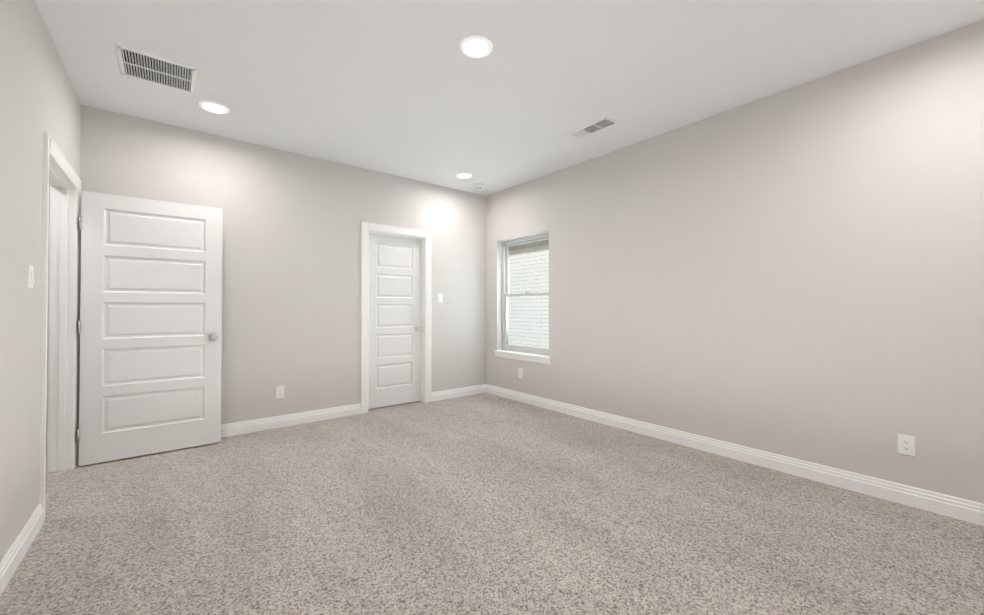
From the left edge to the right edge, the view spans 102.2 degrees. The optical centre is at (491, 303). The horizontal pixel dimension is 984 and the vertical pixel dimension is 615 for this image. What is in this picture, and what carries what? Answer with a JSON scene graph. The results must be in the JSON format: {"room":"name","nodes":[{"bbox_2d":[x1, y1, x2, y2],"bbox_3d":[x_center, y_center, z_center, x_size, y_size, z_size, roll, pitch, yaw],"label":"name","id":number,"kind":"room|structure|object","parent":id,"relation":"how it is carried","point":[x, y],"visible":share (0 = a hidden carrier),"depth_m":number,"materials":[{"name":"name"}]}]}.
{"room":"empty bedroom","nodes":[
{"label":"empty bedroom","id":0,"kind":"room"},
{"bbox_2d":[0,0,80,560],"bbox_3d":[-1.665,-0.184,1.094,0.120,2.740,5.165,0,-1,-39],"label":"wall","id":1,"kind":"structure","parent":0,"point":[38,96],"depth_m":1.89,"materials":[{"name":"grey paint"}]},
{"bbox_2d":[0,504,42,596],"bbox_3d":[-1.253,1.124,0.681,0.016,0.115,3.785,0,-1,-39],"label":"baseboard","id":2,"kind":"structure","parent":1,"relation":"attached to","point":[12,558],"depth_m":1.83,"materials":[{"name":"white paint"}]},
{"bbox_2d":[28,265,33,288],"bbox_3d":[-2.298,-0.135,1.980,0.013,0.117,0.072,0,-1,-39],"label":"light switch","id":3,"kind":"object","parent":1,"relation":"attached to","point":[30,277],"visible":1,"depth_m":1.97,"materials":[{"name":"white plastic"}]},
{"bbox_2d":[39,132,81,523],"bbox_3d":[-2.828,0.133,2.526,0.156,2.136,1.050,0,-1,-39],"label":"door frame","id":4,"kind":"structure","parent":1,"relation":"in","point":[62,317],"depth_m":2.85,"materials":[{"name":"white paint"}]},
{"bbox_2d":[77,191,222,465],"bbox_3d":[-2.708,0.181,3.199,0.877,2.030,0.170,0,-1,-38],"label":"entry door","id":5,"kind":"structure","parent":1,"relation":"in","point":[150,326],"depth_m":3.16,"materials":[{"name":"white paint"}]},
{"bbox_2d":[46,184,49,441],"bbox_3d":[-3.358,-0.234,2.048,1.310,2.860,3.100,0,-1,-39],"label":"wall","id":6,"kind":"structure","parent":0,"point":[48,311],"depth_m":2.73,"materials":[{"name":"grey paint"}]},
{"bbox_2d":[79,105,485,424],"bbox_3d":[-1.663,-0.151,4.339,3.970,2.740,0.125,0,-1,-39],"label":"wall","id":7,"kind":"structure","parent":0,"point":[291,272],"depth_m":3.99,"materials":[{"name":"grey paint"}]},
{"bbox_2d":[276,386,283,398],"bbox_3d":[-2.083,0.870,3.902,0.072,0.117,0.008,0,-1,-39],"label":"electrical outlet","id":8,"kind":"object","parent":7,"relation":"attached to","point":[279,391],"visible":1,"depth_m":3.90,"materials":[{"name":"white plastic"}]},
{"bbox_2d":[221,403,360,437],"bbox_3d":[-2.308,1.155,3.712,2.195,0.115,0.016,0,-1,-39],"label":"baseboard","id":9,"kind":"structure","parent":7,"relation":"attached to","point":[245,427],"depth_m":3.93,"materials":[{"name":"white paint"}]},
{"bbox_2d":[368,233,420,408],"bbox_3d":[-1.181,0.197,4.779,0.723,2.030,0.170,0,-1,-39],"label":"closet door","id":10,"kind":"structure","parent":7,"relation":"in","point":[394,320],"depth_m":4.77,"materials":[{"name":"white paint"}]},
{"bbox_2d":[361,222,431,413],"bbox_3d":[-1.152,0.191,4.750,0.754,2.065,0.125,0,-1,-39],"label":"door frame","id":11,"kind":"structure","parent":7,"relation":"in","point":[422,239],"depth_m":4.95,"materials":[{"name":"white paint"}]},
{"bbox_2d":[438,293,442,302],"bbox_3d":[-0.659,-0.073,5.064,0.072,0.117,0.013,0,-1,-39],"label":"light switch","id":12,"kind":"object","parent":7,"relation":"attached to","point":[440,298],"visible":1,"depth_m":5.06,"materials":[{"name":"white plastic"}]},
{"bbox_2d":[432,384,485,401],"bbox_3d":[-0.418,1.171,5.245,0.879,0.115,0.016,0,-1,-39],"label":"baseboard","id":13,"kind":"structure","parent":7,"relation":"attached to","point":[456,393],"depth_m":5.22,"materials":[{"name":"white paint"}]},
{"bbox_2d":[0,393,983,614],"bbox_3d":[-0.884,1.259,2.356,5.600,0.120,6.165,0,-1,-39],"label":"floor","id":14,"kind":"structure","parent":0,"point":[484,504],"depth_m":2.08,"materials":[{"name":"carpet"}]},
{"bbox_2d":[35,0,983,195],"bbox_3d":[-0.053,-1.600,2.416,4.270,0.120,5.165,0,-1,-39],"label":"ceiling","id":15,"kind":"structure","parent":0,"point":[408,89],"depth_m":2.56,"materials":[{"name":"white paint"}]},
{"bbox_2d":[114,43,197,94],"bbox_3d":[-2.201,-1.533,2.620,0.400,0.010,0.400,0,-1,-39],"label":"ceiling vent","id":16,"kind":"object","parent":15,"relation":"in","point":[145,66],"visible":1,"depth_m":2.60,"materials":[{"name":"white metal"}]},
{"bbox_2d":[199,101,228,113],"bbox_3d":[-2.166,-1.528,3.093,0.196,0.012,0.196,0,-1,-39],"label":"recessed light","id":17,"kind":"object","parent":15,"relation":"in","point":[214,107],"visible":1,"depth_m":3.08,"materials":[{"name":"white"}]},
{"bbox_2d":[456,173,471,178],"bbox_3d":[-0.329,-1.511,4.685,0.196,0.012,0.196,0,-1,-39],"label":"recessed light","id":18,"kind":"object","parent":15,"relation":"in","point":[464,175],"visible":0.98,"depth_m":4.67,"materials":[{"name":"white"}]},
{"bbox_2d":[460,36,492,57],"bbox_3d":[-0.094,-1.535,2.378,0.196,0.012,0.196,0,-1,-39],"label":"recessed light","id":19,"kind":"object","parent":15,"relation":"in","point":[476,46],"visible":1,"depth_m":2.37,"materials":[{"name":"white"}]},
{"bbox_2d":[474,183,483,188],"bbox_3d":[-0.171,-1.494,5.045,0.128,0.039,0.128,0,-1,-39],"label":"smoke detector","id":20,"kind":"object","parent":15,"relation":"attached to","point":[478,185],"visible":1,"depth_m":5.00,"materials":[{"name":"white plastic"}]},
{"bbox_2d":[567,116,618,139],"bbox_3d":[0.872,-1.525,3.458,0.175,0.010,0.420,0,-1,-39],"label":"ceiling vent","id":21,"kind":"object","parent":15,"relation":"in","point":[594,127],"visible":1,"depth_m":3.44,"materials":[{"name":"white metal"}]},
{"bbox_2d":[486,20,983,503],"bbox_3d":[1.536,-0.157,3.689,0.180,2.740,5.165,0,-1,-39],"label":"wall","id":22,"kind":"structure","parent":0,"point":[796,272],"depth_m":2.80,"materials":[{"name":"grey paint"}]},
{"bbox_2d":[518,368,522,377],"bbox_3d":[0.356,0.871,4.984,0.008,0.117,0.072,0,-1,-39],"label":"outlet","id":23,"kind":"object","parent":22,"relation":"attached to","point":[520,372],"visible":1,"depth_m":4.98,"materials":[{"name":"white plastic"}]},
{"bbox_2d":[494,232,551,364],"bbox_3d":[0.419,-0.073,5.032,0.193,1.561,1.030,0,-1,-39],"label":"window","id":24,"kind":"structure","parent":22,"relation":"in","point":[506,295],"depth_m":5.14,"materials":[{"name":"grey plastic"}]},
{"bbox_2d":[486,384,983,525],"bbox_3d":[1.461,1.155,3.612,0.016,0.115,4.920,0,-1,-39],"label":"baseboard","id":25,"kind":"structure","parent":22,"relation":"attached to","point":[948,506],"depth_m":2.82,"materials":[{"name":"white paint"}]},
{"bbox_2d":[898,434,914,455],"bbox_3d":[2.475,0.844,2.370,0.008,0.117,0.072,0,-1,-39],"label":"electrical outlet","id":26,"kind":"object","parent":22,"relation":"attached to","point":[906,444],"visible":1,"depth_m":2.37,"materials":[{"name":"white plastic"}]},
{"label":"outside","id":27,"kind":"structure","parent":0,"visible":0},
{"bbox_2d":[508,240,548,355],"bbox_3d":[1.681,-0.409,6.458,0.670,3.900,7.000,0,-1,-39],"label":"brick","id":28,"kind":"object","parent":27,"point":[519,286],"depth_m":7.80,"materials":[{"name":"beige"}]}
]}

